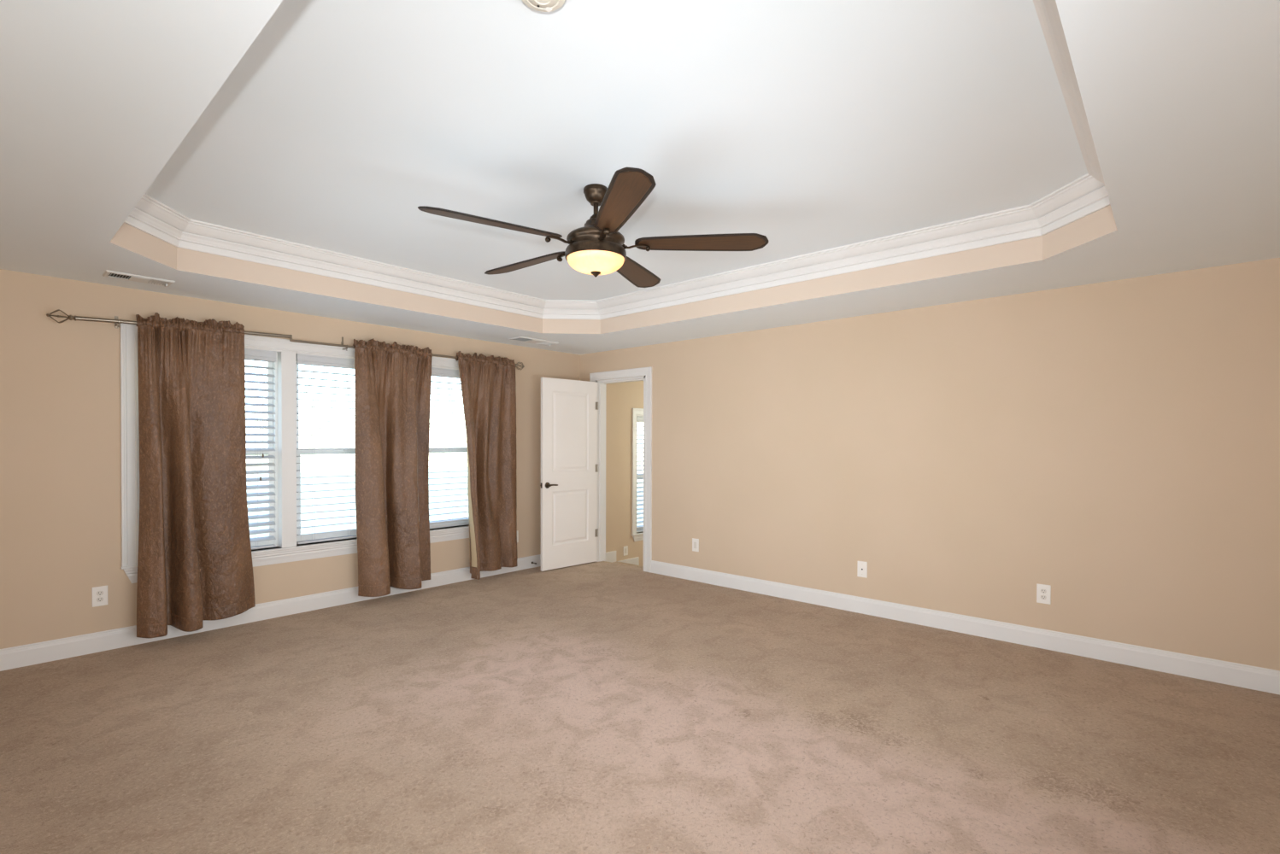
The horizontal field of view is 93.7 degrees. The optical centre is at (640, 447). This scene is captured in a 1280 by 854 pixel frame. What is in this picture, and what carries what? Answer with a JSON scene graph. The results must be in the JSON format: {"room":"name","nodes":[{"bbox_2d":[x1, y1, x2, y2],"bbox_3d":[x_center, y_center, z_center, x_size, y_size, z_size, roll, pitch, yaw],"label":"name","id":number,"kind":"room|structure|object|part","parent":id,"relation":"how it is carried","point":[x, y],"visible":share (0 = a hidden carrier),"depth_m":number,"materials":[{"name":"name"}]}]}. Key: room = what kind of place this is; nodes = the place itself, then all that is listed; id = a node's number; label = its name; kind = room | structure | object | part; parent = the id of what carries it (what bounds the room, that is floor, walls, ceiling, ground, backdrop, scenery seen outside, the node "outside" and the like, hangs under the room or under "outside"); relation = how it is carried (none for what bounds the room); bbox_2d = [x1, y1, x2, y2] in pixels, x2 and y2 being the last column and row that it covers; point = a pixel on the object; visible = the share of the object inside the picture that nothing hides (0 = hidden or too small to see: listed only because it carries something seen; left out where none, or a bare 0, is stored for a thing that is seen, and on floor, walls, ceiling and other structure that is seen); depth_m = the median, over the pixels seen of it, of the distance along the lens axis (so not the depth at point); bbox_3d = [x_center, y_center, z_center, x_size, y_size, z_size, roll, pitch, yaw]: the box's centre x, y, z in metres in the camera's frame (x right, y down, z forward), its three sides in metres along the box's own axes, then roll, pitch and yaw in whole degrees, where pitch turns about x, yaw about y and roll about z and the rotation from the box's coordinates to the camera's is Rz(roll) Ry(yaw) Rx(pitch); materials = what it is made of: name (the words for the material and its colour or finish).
{"room":"empty bedroom","nodes":[
{"label":"empty bedroom","id":0,"kind":"room"},
{"bbox_2d":[0,269,643,649],"bbox_3d":[-1.635,0.756,6.262,0.150,4.560,8.070,1,1,42],"label":"wall","id":1,"kind":"structure","parent":0,"point":[61,499],"depth_m":3.94,"materials":[{"name":"paint"}]},
{"bbox_2d":[91,586,107,607],"bbox_3d":[-3.575,0.987,3.969,0.009,0.130,0.080,1,1,42],"label":"wall outlet","id":2,"kind":"object","parent":1,"relation":"attached to","point":[99,595],"visible":1,"depth_m":3.97,"materials":[{"name":"white plastic"}]},
{"bbox_2d":[96,597,103,602],"bbox_3d":[-3.574,1.008,3.968,0.004,0.028,0.035,1,1,42],"label":"receptacle","id":3,"kind":"object","parent":2,"relation":"attached to","point":[98,599],"depth_m":3.97,"materials":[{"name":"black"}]},
{"bbox_2d":[96,591,103,595],"bbox_3d":[-3.574,0.966,3.968,0.004,0.028,0.035,1,1,42],"label":"receptacle","id":4,"kind":"object","parent":2,"relation":"attached to","point":[98,593],"depth_m":3.97,"materials":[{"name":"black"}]},
{"bbox_2d":[246,352,278,546],"bbox_3d":[-3.226,0.022,4.518,0.075,1.558,0.872,1,1,42],"label":"window","id":5,"kind":"structure","parent":1,"relation":"in","point":[274,365],"depth_m":4.81,"materials":[{"name":"white plastic"}]},
{"bbox_3d":[-3.238,-0.335,4.526,0.026,0.800,0.828,1,1,42],"label":"sash","id":6,"kind":"part","parent":5,"relation":"part of","materials":[{"name":"white plastic"}]},
{"bbox_2d":[244,348,276,550],"bbox_3d":[-3.176,0.018,4.457,0.070,1.550,0.832,1,1,42],"label":"window blind","id":7,"kind":"object","parent":5,"relation":"attached to","point":[249,354],"visible":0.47,"depth_m":4.68,"materials":[{"name":"grey plastic"}]},
{"bbox_3d":[-2.990,0.042,4.674,0.056,1.480,0.002,1,1,42],"label":"ladder cord","id":8,"kind":"part","parent":7,"relation":"part of","materials":[{"name":"white fabric"}]},
{"bbox_3d":[-2.948,-0.230,4.670,0.004,0.916,0.018,1,1,42],"label":"pull cord","id":9,"kind":"part","parent":7,"relation":"part of","materials":[{"name":"white fabric"}]},
{"bbox_3d":[-3.183,0.785,4.468,0.052,0.016,0.820,1,1,42],"label":"rail","id":10,"kind":"part","parent":7,"relation":"part of","materials":[{"name":"grey plastic"}]},
{"bbox_3d":[-3.217,0.396,4.513,0.026,0.766,0.828,1,1,42],"label":"sash","id":11,"kind":"part","parent":5,"relation":"part of","materials":[{"name":"white plastic"}]},
{"bbox_2d":[0,554,540,671],"bbox_3d":[-2.440,1.279,5.242,0.015,0.130,5.170,1,1,42],"label":"baseboard","id":12,"kind":"structure","parent":1,"relation":"attached to","point":[44,652],"depth_m":4.46,"materials":[{"name":"paint"}]},
{"bbox_2d":[46,309,524,370],"bbox_3d":[-2.473,-0.862,5.085,0.138,0.157,3.655,1,1,42],"label":"curtain rod","id":13,"kind":"object","parent":1,"relation":"attached to","point":[116,321],"visible":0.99,"depth_m":4.50,"materials":[{"name":"silver metal"}]},
{"bbox_2d":[135,312,255,638],"bbox_3d":[-3.121,0.171,4.260,0.206,2.208,0.720,1,1,42],"label":"curtain","id":14,"kind":"object","parent":13,"relation":"hanging from","point":[195,566],"visible":1,"depth_m":4.20,"materials":[{"name":"brown fabric"}]},
{"bbox_2d":[352,338,432,597],"bbox_3d":[-2.150,0.162,5.334,0.236,2.213,0.733,1,1,39],"label":"curtain","id":15,"kind":"object","parent":13,"relation":"hanging from","point":[393,382],"visible":1,"depth_m":5.33,"materials":[{"name":"brown fabric"}]},
{"bbox_2d":[455,351,517,580],"bbox_3d":[-1.499,0.169,6.058,0.228,2.231,0.715,1,1,42],"label":"curtain","id":16,"kind":"object","parent":13,"relation":"hanging from","point":[488,384],"visible":1,"depth_m":6.09,"materials":[{"name":"brown fabric"}]},
{"bbox_2d":[277,350,296,548],"bbox_3d":[-2.868,0.015,4.855,0.150,1.573,0.108,1,1,42],"label":"trim","id":17,"kind":"structure","parent":1,"relation":"attached to","point":[286,360],"depth_m":4.80,"materials":[{"name":"paint"}]},
{"bbox_2d":[119,323,458,567],"bbox_3d":[-2.543,-0.028,5.218,0.171,1.673,3.030,1,1,42],"label":"trim","id":18,"kind":"structure","parent":1,"relation":"attached to","point":[128,333],"depth_m":4.08,"materials":[{"name":"paint"}]},
{"bbox_2d":[120,524,469,583],"bbox_3d":[-2.522,0.860,5.205,0.134,0.121,3.038,1,1,42],"label":"trim","id":19,"kind":"structure","parent":1,"relation":"attached to","point":[266,557],"depth_m":4.94,"materials":[{"name":"paint"}]},
{"bbox_2d":[296,364,356,541],"bbox_3d":[-2.576,0.017,5.247,0.075,1.558,0.866,1,1,42],"label":"window","id":20,"kind":"structure","parent":1,"relation":"in","point":[322,536],"depth_m":4.99,"materials":[{"name":"white plastic"}]},
{"bbox_3d":[-2.588,-0.341,5.255,0.026,0.800,0.822,1,1,42],"label":"sash","id":21,"kind":"part","parent":20,"relation":"part of","materials":[{"name":"white plastic"}]},
{"bbox_2d":[296,353,356,544],"bbox_3d":[-2.519,0.013,5.195,0.071,1.550,0.844,1,1,42],"label":"window blind","id":22,"kind":"object","parent":20,"relation":"attached to","point":[308,360],"visible":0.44,"depth_m":5.03,"materials":[{"name":"grey plastic"}]},
{"bbox_3d":[-2.525,0.780,5.205,0.052,0.016,0.832,1,1,42],"label":"rail","id":23,"kind":"part","parent":22,"relation":"part of","materials":[{"name":"grey plastic"}]},
{"bbox_3d":[-2.567,0.391,5.242,0.026,0.766,0.822,1,1,42],"label":"sash","id":24,"kind":"part","parent":20,"relation":"part of","materials":[{"name":"white plastic"}]},
{"bbox_2d":[428,447,469,528],"bbox_3d":[-1.925,0.011,5.976,0.075,1.558,0.872,1,1,42],"label":"window","id":25,"kind":"structure","parent":1,"relation":"in","point":[431,449],"depth_m":5.96,"materials":[{"name":"white plastic"}]},
{"bbox_3d":[-1.937,-0.346,5.984,0.026,0.800,0.828,1,1,42],"label":"sash","id":26,"kind":"part","parent":25,"relation":"part of","materials":[{"name":"white plastic"}]},
{"bbox_2d":[428,367,468,524],"bbox_3d":[-1.869,-0.014,5.924,0.071,1.506,0.850,1,1,42],"label":"window blind","id":27,"kind":"object","parent":25,"relation":"attached to","point":[443,372],"visible":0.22,"depth_m":5.88,"materials":[{"name":"grey plastic"}]},
{"bbox_3d":[-1.873,0.011,5.928,0.056,1.436,0.002,1,1,42],"label":"ladder cord","id":28,"kind":"part","parent":27,"relation":"part of","materials":[{"name":"white fabric"}]},
{"bbox_3d":[-1.875,0.731,5.934,0.052,0.016,0.838,1,1,42],"label":"rail","id":29,"kind":"part","parent":27,"relation":"part of","materials":[{"name":"grey plastic"}]},
{"bbox_3d":[-1.927,0.011,5.977,0.070,1.558,0.872,1,1,42],"label":"frame","id":30,"kind":"part","parent":25,"relation":"part of","materials":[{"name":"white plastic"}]},
{"bbox_2d":[604,551,639,565],"bbox_3d":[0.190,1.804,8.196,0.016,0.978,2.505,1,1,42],"label":"baseboard","id":31,"kind":"structure","parent":1,"relation":"attached to","point":[610,556],"depth_m":7.62,"materials":[{"name":"paint"}]},
{"bbox_2d":[623,546,628,556],"bbox_3d":[-0.185,1.345,7.775,0.008,0.120,0.080,1,1,42],"label":"outlet","id":32,"kind":"object","parent":1,"relation":"attached to","point":[625,548],"visible":1,"depth_m":7.77,"materials":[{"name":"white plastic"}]},
{"bbox_2d":[631,408,643,534],"bbox_3d":[0.139,0.317,8.230,0.171,1.669,0.886,1,1,42],"label":"trim","id":33,"kind":"structure","parent":1,"relation":"attached to","point":[636,412],"depth_m":7.88,"materials":[{"name":"paint"}]},
{"bbox_2d":[631,533,643,541],"bbox_3d":[0.161,1.192,8.217,0.134,0.101,0.894,1,1,42],"label":"trim","id":34,"kind":"structure","parent":1,"relation":"attached to","point":[638,537],"depth_m":7.94,"materials":[{"name":"paint"}]},
{"bbox_2d":[636,475,643,530],"bbox_3d":[0.107,0.362,8.259,0.075,1.557,0.682,1,1,42],"label":"window","id":35,"kind":"structure","parent":1,"relation":"in","point":[638,476],"depth_m":8.11,"materials":[{"name":"white plastic"}]},
{"bbox_2d":[636,416,643,533],"bbox_3d":[0.165,0.358,8.208,0.070,1.547,0.658,1,1,42],"label":"window blind","id":36,"kind":"object","parent":35,"relation":"attached to","point":[640,419],"visible":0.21,"depth_m":8.02,"materials":[{"name":"grey plastic"}]},
{"bbox_2d":[598,561,643,570],"bbox_3d":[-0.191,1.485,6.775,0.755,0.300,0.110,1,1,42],"label":"floor","id":37,"kind":"structure","parent":0,"point":[605,562],"depth_m":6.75,"materials":[{"name":"carpet"}]},
{"bbox_2d":[0,0,1279,354],"bbox_3d":[0.617,-1.286,4.239,6.170,0.426,8.070,1,1,42],"label":"ceiling","id":38,"kind":"structure","parent":0,"point":[888,155],"depth_m":2.58,"materials":[{"name":"paint"}]},
{"bbox_2d":[102,270,175,287],"bbox_3d":[-3.193,-1.066,3.823,0.170,0.024,0.335,1,1,42],"label":"ceiling vent","id":39,"kind":"object","parent":38,"relation":"in","point":[112,274],"visible":1,"depth_m":3.80,"materials":[{"name":"white metal"}]},
{"bbox_3d":[-3.193,-1.070,3.823,0.126,0.005,0.094,1,1,42],"label":"plate","id":40,"kind":"part","parent":39,"relation":"part of","materials":[{"name":"white metal"}]},
{"bbox_2d":[508,336,558,346],"bbox_3d":[-1.087,-1.083,6.155,0.200,0.024,0.490,1,1,42],"label":"ceiling vent","id":41,"kind":"object","parent":38,"relation":"in","point":[519,338],"visible":1,"depth_m":6.12,"materials":[{"name":"white metal"}]},
{"bbox_3d":[-1.087,-1.086,6.155,0.156,0.005,0.137,1,1,42],"label":"plate","id":42,"kind":"part","parent":41,"relation":"part of","materials":[{"name":"white metal"}]},
{"bbox_2d":[522,0,565,11],"bbox_3d":[-0.283,-1.324,1.741,0.150,0.043,0.150,1,1,42],"label":"smoke detector","id":43,"kind":"object","parent":38,"relation":"attached to","point":[539,5],"visible":1,"depth_m":1.77,"materials":[{"name":"beige plastic"}]},
{"bbox_2d":[417,167,768,287],"bbox_3d":[-0.291,-1.127,3.186,1.663,0.464,1.713,1,1,42],"label":"ceiling fan","id":44,"kind":"object","parent":38,"relation":"hanging from","point":[597,248],"visible":1,"depth_m":3.05,"materials":[{"name":"brown wood"}]},
{"bbox_3d":[-0.695,-1.062,2.850,0.663,0.003,0.136,0,13,-33],"label":"blade panel","id":45,"kind":"part","parent":44,"relation":"part of","materials":[{"name":"brown wood"}]},
{"bbox_3d":[-0.694,-1.066,2.850,0.695,0.042,0.165,0,1,-33],"label":"blade","id":46,"kind":"part","parent":44,"relation":"part of","materials":[{"name":"brown wood"}]},
{"bbox_3d":[-0.670,-1.072,3.491,0.694,0.042,0.172,1,1,42],"label":"blade","id":47,"kind":"part","parent":44,"relation":"part of","materials":[{"name":"brown wood"}]},
{"bbox_3d":[-0.663,-1.068,3.499,0.663,0.002,0.136,1,13,39],"label":"blade panel","id":48,"kind":"part","parent":44,"relation":"part of","materials":[{"name":"brown wood"}]},
{"bbox_3d":[-0.401,-1.046,3.042,0.169,0.037,0.030,0,1,-33],"label":"blade arm","id":49,"kind":"part","parent":44,"relation":"part of","materials":[{"name":"brown metal"}]},
{"bbox_3d":[-0.390,-1.049,3.280,0.169,0.037,0.030,1,1,39],"label":"blade arm","id":50,"kind":"part","parent":44,"relation":"part of","materials":[{"name":"brown metal"}]},
{"bbox_3d":[-0.233,-0.957,3.154,0.302,0.078,0.302,1,1,42],"label":"lamp shade","id":51,"kind":"part","parent":44,"relation":"part of","materials":[{"name":"white glass"}]},
{"bbox_3d":[-0.179,-1.045,2.958,0.030,0.037,0.169,0,1,-15],"label":"blade arm","id":52,"kind":"part","parent":44,"relation":"part of","materials":[{"name":"brown metal"}]},
{"bbox_3d":[-0.087,-1.058,2.620,0.136,0.002,0.663,12,-3,-15],"label":"blade panel","id":53,"kind":"part","parent":44,"relation":"part of","materials":[{"name":"brown wood"}]},
{"bbox_3d":[-0.087,-1.062,2.620,0.165,0.042,0.695,0,1,-15],"label":"blade","id":54,"kind":"part","parent":44,"relation":"part of","materials":[{"name":"brown wood"}]},
{"bbox_3d":[-0.030,-1.046,3.143,0.169,0.037,0.030,0,1,3],"label":"blade arm","id":55,"kind":"part","parent":44,"relation":"part of","materials":[{"name":"brown metal"}]},
{"bbox_3d":[-0.037,-1.072,3.670,0.165,0.042,0.695,0,1,21],"label":"blade","id":56,"kind":"part","parent":44,"relation":"part of","materials":[{"name":"brown wood"}]},
{"bbox_3d":[-0.036,-1.068,3.669,0.136,0.002,0.663,-12,-4,20],"label":"blade panel","id":57,"kind":"part","parent":44,"relation":"part of","materials":[{"name":"brown wood"}]},
{"bbox_3d":[0.320,-1.066,3.127,0.695,0.042,0.165,0,1,3],"label":"blade","id":58,"kind":"part","parent":44,"relation":"part of","materials":[{"name":"brown wood"}]},
{"bbox_3d":[0.320,-1.062,3.126,0.663,0.003,0.136,0,-11,3],"label":"blade panel","id":59,"kind":"part","parent":44,"relation":"part of","materials":[{"name":"brown wood"}]},
{"bbox_3d":[-0.249,-1.282,3.265,4.306,0.157,3.560,1,1,42],"label":"crown molding","id":60,"kind":"part","parent":38,"relation":"part of","materials":[{"name":"paint"}]},
{"bbox_2d":[0,562,1279,853],"bbox_3d":[-0.256,1.518,3.295,5.870,0.300,5.170,1,1,42],"label":"floor","id":61,"kind":"structure","parent":0,"point":[592,707],"depth_m":2.81,"materials":[{"name":"carpet"}]},
{"bbox_2d":[579,258,1279,670],"bbox_3d":[1.563,0.075,5.204,6.020,3.160,0.115,1,1,42],"label":"wall","id":62,"kind":"structure","parent":0,"point":[1113,447],"depth_m":4.20,"materials":[{"name":"paint"}]},
{"bbox_2d":[540,377,598,571],"bbox_3d":[-0.780,0.286,6.678,0.784,2.072,0.139,0,1,-45],"label":"door","id":63,"kind":"structure","parent":62,"relation":"in","point":[569,466],"depth_m":6.65,"materials":[{"name":"paint"}]},
{"bbox_3d":[-0.949,0.409,6.451,0.146,0.066,0.052,0,1,-45],"label":"handle","id":64,"kind":"part","parent":63,"relation":"part of","materials":[{"name":"brown metal"}]},
{"bbox_2d":[589,366,651,572],"bbox_3d":[-0.186,0.286,6.765,0.943,2.299,0.157,1,1,42],"label":"trim","id":65,"kind":"structure","parent":62,"relation":"attached to","point":[646,372],"depth_m":6.66,"materials":[{"name":"paint"}]},
{"bbox_2d":[692,538,698,551],"bbox_3d":[0.557,0.984,6.025,0.080,0.130,0.008,1,1,42],"label":"outlet","id":66,"kind":"object","parent":62,"relation":"attached to","point":[695,542],"visible":1,"depth_m":6.02,"materials":[{"name":"white plastic"}]},
{"bbox_2d":[857,561,867,578],"bbox_3d":[1.815,0.998,4.900,0.080,0.130,0.014,1,1,42],"label":"cable jack plate","id":67,"kind":"object","parent":62,"relation":"attached to","point":[861,566],"visible":1,"depth_m":4.90,"materials":[{"name":"white plastic"}]},
{"bbox_2d":[651,560,1279,694],"bbox_3d":[1.885,1.294,4.838,4.733,0.130,0.015,1,1,42],"label":"baseboard","id":68,"kind":"structure","parent":62,"relation":"attached to","point":[1224,672],"depth_m":4.18,"materials":[{"name":"paint"}]},
{"bbox_2d":[1036,583,1051,604],"bbox_3d":[2.743,0.999,4.075,0.080,0.130,0.009,1,1,42],"label":"wall outlet","id":69,"kind":"object","parent":62,"relation":"attached to","point":[1043,592],"visible":1,"depth_m":4.07,"materials":[{"name":"white plastic"}]},
{"bbox_2d":[1040,595,1046,599],"bbox_3d":[2.742,1.020,4.074,0.035,0.028,0.004,1,1,42],"label":"receptacle","id":70,"kind":"object","parent":69,"relation":"attached to","point":[1042,597],"depth_m":4.07,"materials":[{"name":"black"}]},
{"bbox_2d":[1040,588,1046,593],"bbox_3d":[2.742,0.978,4.073,0.035,0.028,0.004,1,1,42],"label":"receptacle","id":71,"kind":"object","parent":69,"relation":"attached to","point":[1042,590],"depth_m":4.07,"materials":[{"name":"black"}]},
{"label":"outside","id":72,"kind":"structure","parent":0,"visible":0},
{"bbox_2d":[246,466,643,538],"bbox_3d":[-27.828,4.253,44.771,89.550,0.300,100.000,1,1,42],"label":"ground","id":73,"kind":"structure","parent":72,"point":[331,479],"depth_m":48.13,"materials":[{"name":"white"}]}
]}

